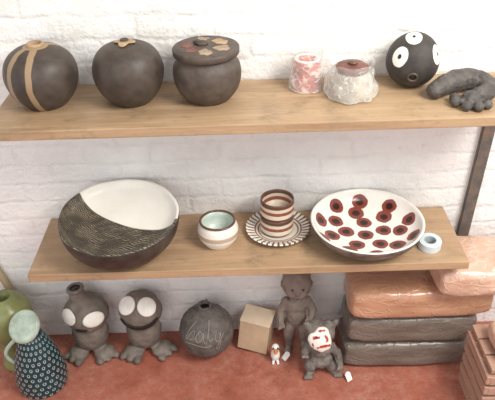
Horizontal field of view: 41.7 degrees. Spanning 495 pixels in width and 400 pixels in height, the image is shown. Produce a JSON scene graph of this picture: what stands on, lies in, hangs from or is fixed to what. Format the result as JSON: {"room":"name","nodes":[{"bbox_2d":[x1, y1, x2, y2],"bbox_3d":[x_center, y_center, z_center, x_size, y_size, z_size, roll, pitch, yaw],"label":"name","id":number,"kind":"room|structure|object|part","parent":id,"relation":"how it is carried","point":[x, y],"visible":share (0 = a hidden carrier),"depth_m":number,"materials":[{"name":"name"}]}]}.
{"room":"art studio","nodes":[
{"label":"art studio","id":0,"kind":"room"},
{"bbox_2d":[0,321,493,399],"bbox_3d":[0.042,1.364,1.149,5.200,0.001,3.200,-2,33,0],"label":"floor","id":1,"kind":"structure","parent":0,"point":[236,373],"depth_m":2.28,"materials":[{"name":"red paint"}]},
{"bbox_2d":[0,267,15,290],"bbox_3d":[-0.847,0.344,2.356,0.135,0.435,0.018,-2,33,0],"label":"support","id":2,"kind":"object","parent":1,"relation":"on","point":[4,280],"visible":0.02,"depth_m":2.31,"materials":[{"name":"brown wood"}]},
{"bbox_2d":[0,289,32,371],"bbox_3d":[-0.836,0.458,2.301,0.172,0.311,0.172,-2,33,0],"label":"vase","id":3,"kind":"object","parent":1,"relation":"on","point":[12,302],"visible":0.49,"depth_m":2.22,"materials":[{"name":"green ceramic"}]},
{"bbox_2d":[4,309,67,399],"bbox_3d":[-0.725,0.507,2.213,0.175,0.318,0.175,13,36,21],"label":"jug","id":4,"kind":"object","parent":1,"relation":"on","point":[40,368],"visible":1,"depth_m":2.18,"materials":[{"name":"teal ceramic"}]},
{"bbox_3d":[-0.794,0.520,2.199,0.057,0.141,0.014,-9,34,-10],"label":"handle","id":5,"kind":"part","parent":4,"relation":"part of","materials":[{"name":"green ceramic"}]},
{"bbox_2d":[62,282,119,365],"bbox_3d":[-0.575,0.433,2.329,0.206,0.309,0.163,-2,33,0],"label":"creature","id":6,"kind":"object","parent":1,"relation":"on","point":[86,313],"visible":1,"depth_m":2.29,"materials":[{"name":"black ceramic"}]},
{"bbox_2d":[118,289,177,363],"bbox_3d":[-0.363,0.444,2.339,0.209,0.268,0.159,-2,33,0],"label":"creature","id":7,"kind":"object","parent":1,"relation":"on","point":[140,311],"visible":1,"depth_m":2.31,"materials":[{"name":"black ceramic"}]},
{"bbox_2d":[179,299,233,357],"bbox_3d":[-0.148,0.459,2.337,0.196,0.233,0.191,-2,33,0],"label":"clay pot","id":8,"kind":"object","parent":1,"relation":"on","point":[206,329],"visible":1,"depth_m":2.27,"materials":[{"name":"black ceramic"}]},
{"bbox_2d":[238,304,275,353],"bbox_3d":[0.033,0.475,2.380,0.122,0.150,0.093,8,34,15],"label":"cardboard box","id":9,"kind":"object","parent":1,"relation":"on","point":[256,326],"visible":1,"depth_m":2.35,"materials":[{"name":"beige cardboard"}]},
{"bbox_2d":[271,343,279,364],"bbox_3d":[0.100,0.549,2.323,0.033,0.084,0.053,-2,33,0],"label":"bird figurine","id":10,"kind":"object","parent":1,"relation":"on","point":[275,353],"visible":1,"depth_m":2.32,"materials":[{"name":"white ceramic"}]},
{"bbox_2d":[282,351,289,360],"bbox_3d":[0.140,0.564,2.353,0.026,0.022,0.023,-25,40,-31],"label":"paper tag","id":11,"kind":"object","parent":1,"relation":"on","point":[286,355],"visible":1,"depth_m":2.35,"materials":[{"name":"white paper"}]},
{"bbox_2d":[277,273,316,351],"bbox_3d":[0.177,0.386,2.318,0.141,0.360,0.116,-2,33,0],"label":"figurine","id":12,"kind":"object","parent":1,"relation":"on","point":[297,287],"visible":0.88,"depth_m":2.29,"materials":[{"name":"brown ceramic"}]},
{"bbox_2d":[301,318,343,379],"bbox_3d":[0.256,0.508,2.248,0.151,0.237,0.107,-2,33,0],"label":"figurine","id":13,"kind":"object","parent":1,"relation":"on","point":[319,351],"visible":1,"depth_m":2.23,"materials":[{"name":"grey ceramic"}]},
{"bbox_2d":[345,371,351,381],"bbox_3d":[0.352,0.614,2.263,0.023,0.027,0.022,-22,38,-28],"label":"paper tag","id":14,"kind":"object","parent":1,"relation":"on","point":[348,376],"visible":1,"depth_m":2.26,"materials":[{"name":"white paper"}]},
{"bbox_2d":[337,317,467,365],"bbox_3d":[0.557,0.498,2.349,0.460,0.118,0.194,-2,33,0],"label":"bag","id":15,"kind":"object","parent":1,"relation":"on","point":[354,352],"visible":0.5,"depth_m":2.27,"materials":[{"name":"grey plastic"}]},
{"bbox_2d":[341,294,476,340],"bbox_3d":[0.563,0.398,2.285,0.453,0.118,0.190,-1,33,0],"label":"bag","id":16,"kind":"object","parent":15,"relation":"on","point":[436,327],"visible":0.51,"depth_m":2.20,"materials":[{"name":"grey plastic"}]},
{"bbox_2d":[344,270,493,317],"bbox_3d":[0.578,0.300,2.212,0.486,0.124,0.196,-2,33,0],"label":"bag","id":17,"kind":"object","parent":16,"relation":"on","point":[407,293],"visible":0.65,"depth_m":2.14,"materials":[{"name":"plastic"}]},
{"bbox_2d":[429,235,494,296],"bbox_3d":[0.729,0.210,2.116,0.264,0.122,0.232,-3,33,-2],"label":"bag","id":18,"kind":"object","parent":17,"relation":"on","point":[478,279],"visible":0.6,"depth_m":2.03,"materials":[{"name":"pink plastic"}]},
{"bbox_2d":[456,126,494,235],"bbox_3d":[0.742,0.066,2.210,0.086,0.986,0.020,-2,33,0],"label":"upright","id":19,"kind":"object","parent":1,"relation":"on","point":[487,133],"visible":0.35,"depth_m":2.12,"materials":[{"name":"metal"}]},
{"bbox_2d":[458,324,494,399],"bbox_3d":[0.882,0.564,2.106,0.312,0.255,0.203,-2,33,0],"label":"brick stack","id":20,"kind":"object","parent":1,"relation":"on","point":[476,377],"visible":1,"depth_m":2.07,"materials":[{"name":"brick"}]},
{"bbox_2d":[488,321,494,348],"bbox_3d":[0.895,0.434,2.005,0.278,0.070,0.181,-3,33,-2],"label":"bag","id":21,"kind":"object","parent":20,"relation":"on","point":[491,330],"visible":1,"depth_m":2.02,"materials":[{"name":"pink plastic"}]},
{"bbox_2d":[0,0,494,334],"bbox_3d":[-0.019,-0.597,1.782,5.200,2.600,0.001,-2,33,0],"label":"wall","id":22,"kind":"structure","parent":0,"point":[426,167],"depth_m":2.07,"materials":[{"name":"brick"}]},
{"bbox_2d":[0,72,494,140],"bbox_3d":[0.037,-0.267,1.817,1.460,0.028,0.300,-2,33,0],"label":"wall shelf","id":23,"kind":"object","parent":22,"relation":"attached to","point":[261,105],"visible":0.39,"depth_m":1.73,"materials":[{"name":"brown wood"}]},
{"bbox_2d":[2,40,78,111],"bbox_3d":[-0.565,-0.346,1.779,0.200,0.177,0.200,-2,33,0],"label":"round vase","id":24,"kind":"object","parent":23,"relation":"on","point":[41,76],"visible":1,"depth_m":1.71,"materials":[{"name":"ceramic"}]},
{"bbox_2d":[92,38,163,107],"bbox_3d":[-0.327,-0.356,1.784,0.195,0.177,0.195,-2,33,0],"label":"round vase","id":25,"kind":"object","parent":23,"relation":"on","point":[129,73],"visible":1,"depth_m":1.72,"materials":[{"name":"ceramic"}]},
{"bbox_2d":[172,35,240,105],"bbox_3d":[-0.111,-0.357,1.787,0.189,0.164,0.189,-2,33,0],"label":"lidded jar","id":26,"kind":"object","parent":23,"relation":"on","point":[206,68],"visible":1,"depth_m":1.73,"materials":[{"name":"ceramic"}]},
{"bbox_3d":[-0.127,-0.425,1.759,0.043,0.017,0.029,-2,33,0],"label":"lid knob","id":27,"kind":"part","parent":26,"relation":"part of","materials":[{"name":"grey ceramic"}]},
{"bbox_3d":[-0.113,-0.406,1.755,0.182,0.023,0.182,-2,33,0],"label":"lid","id":28,"kind":"part","parent":26,"relation":"part of","materials":[{"name":"ceramic"}]},
{"bbox_2d":[288,44,324,93],"bbox_3d":[0.167,-0.376,1.842,0.101,0.121,0.104,-2,33,0],"label":"jar","id":29,"kind":"object","parent":23,"relation":"on","point":[307,75],"visible":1,"depth_m":1.83,"materials":[{"name":"pink ceramic"}]},
{"bbox_2d":[323,53,378,104],"bbox_3d":[0.287,-0.339,1.798,0.145,0.102,0.153,15,37,24],"label":"jar","id":30,"kind":"object","parent":23,"relation":"on","point":[351,81],"visible":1,"depth_m":1.77,"materials":[{"name":"beige ceramic"}]},
{"bbox_3d":[0.287,-0.364,1.782,0.091,0.024,0.091,-2,33,0],"label":"lid","id":31,"kind":"part","parent":30,"relation":"part of","materials":[{"name":"pink ceramic"}]},
{"bbox_3d":[0.287,-0.377,1.774,0.028,0.011,0.028,-2,33,0],"label":"lid knob","id":32,"kind":"part","parent":30,"relation":"part of","materials":[{"name":"brown metal"}]},
{"bbox_2d":[386,31,439,86],"bbox_3d":[0.465,-0.396,1.831,0.148,0.154,0.148,-11,34,-13],"label":"vase","id":33,"kind":"object","parent":23,"relation":"on","point":[413,59],"visible":1,"depth_m":1.78,"materials":[{"name":"black ceramic"}]},
{"bbox_2d":[426,68,494,111],"bbox_3d":[0.602,-0.307,1.766,0.173,0.069,0.175,-28,41,-34],"label":"sculpture","id":34,"kind":"object","parent":23,"relation":"on","point":[480,85],"visible":1,"depth_m":1.76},
{"bbox_2d":[27,207,468,281],"bbox_3d":[0.001,0.135,2.076,1.325,0.028,0.300,-2,33,0],"label":"wall shelf","id":35,"kind":"object","parent":22,"relation":"attached to","point":[186,255],"visible":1,"depth_m":1.98,"materials":[{"name":"brown wood"}]},
{"bbox_2d":[58,179,178,270],"bbox_3d":[-0.386,0.093,1.990,0.362,0.153,0.363,-10,34,-13],"label":"bowl","id":36,"kind":"object","parent":35,"relation":"on","point":[125,224],"visible":1,"depth_m":1.99,"materials":[{"name":"ceramic"}]},
{"bbox_2d":[197,210,237,249],"bbox_3d":[-0.092,0.097,2.034,0.128,0.088,0.128,-2,33,0],"label":"bowl","id":37,"kind":"object","parent":35,"relation":"on","point":[217,229],"visible":1,"depth_m":2.00,"materials":[{"name":"white ceramic"}]},
{"bbox_2d":[245,211,310,245],"bbox_3d":[0.098,0.091,2.091,0.210,0.024,0.210,-2,33,0],"label":"plate","id":38,"kind":"object","parent":35,"relation":"on","point":[301,227],"visible":0.7,"depth_m":2.07,"materials":[{"name":"white ceramic"}]},
{"bbox_2d":[260,213,293,237],"bbox_3d":[0.094,0.068,2.078,0.106,0.061,0.106,-2,33,0],"label":"cup","id":39,"kind":"object","parent":38,"relation":"on","point":[271,229],"visible":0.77,"depth_m":2.04,"materials":[{"name":"ceramic"}]},
{"bbox_2d":[260,189,293,221],"bbox_3d":[0.094,0.018,2.045,0.106,0.061,0.106,7,34,13],"label":"cup","id":40,"kind":"object","parent":39,"relation":"on","point":[276,205],"visible":1,"depth_m":2.03,"materials":[{"name":"ceramic"}]},
{"bbox_2d":[310,189,424,260],"bbox_3d":[0.370,0.091,2.024,0.348,0.082,0.348,-2,34,0],"label":"bowl","id":41,"kind":"object","parent":35,"relation":"on","point":[359,224],"visible":1,"depth_m":2.06,"materials":[{"name":"white ceramic"}]},
{"bbox_2d":[418,233,441,253],"bbox_3d":[0.560,0.133,1.998,0.069,0.032,0.071,-7,33,-8],"label":"tape roll","id":42,"kind":"object","parent":35,"relation":"on","point":[424,245],"visible":0.95,"depth_m":1.98,"materials":[{"name":"white ceramic"}]}
]}

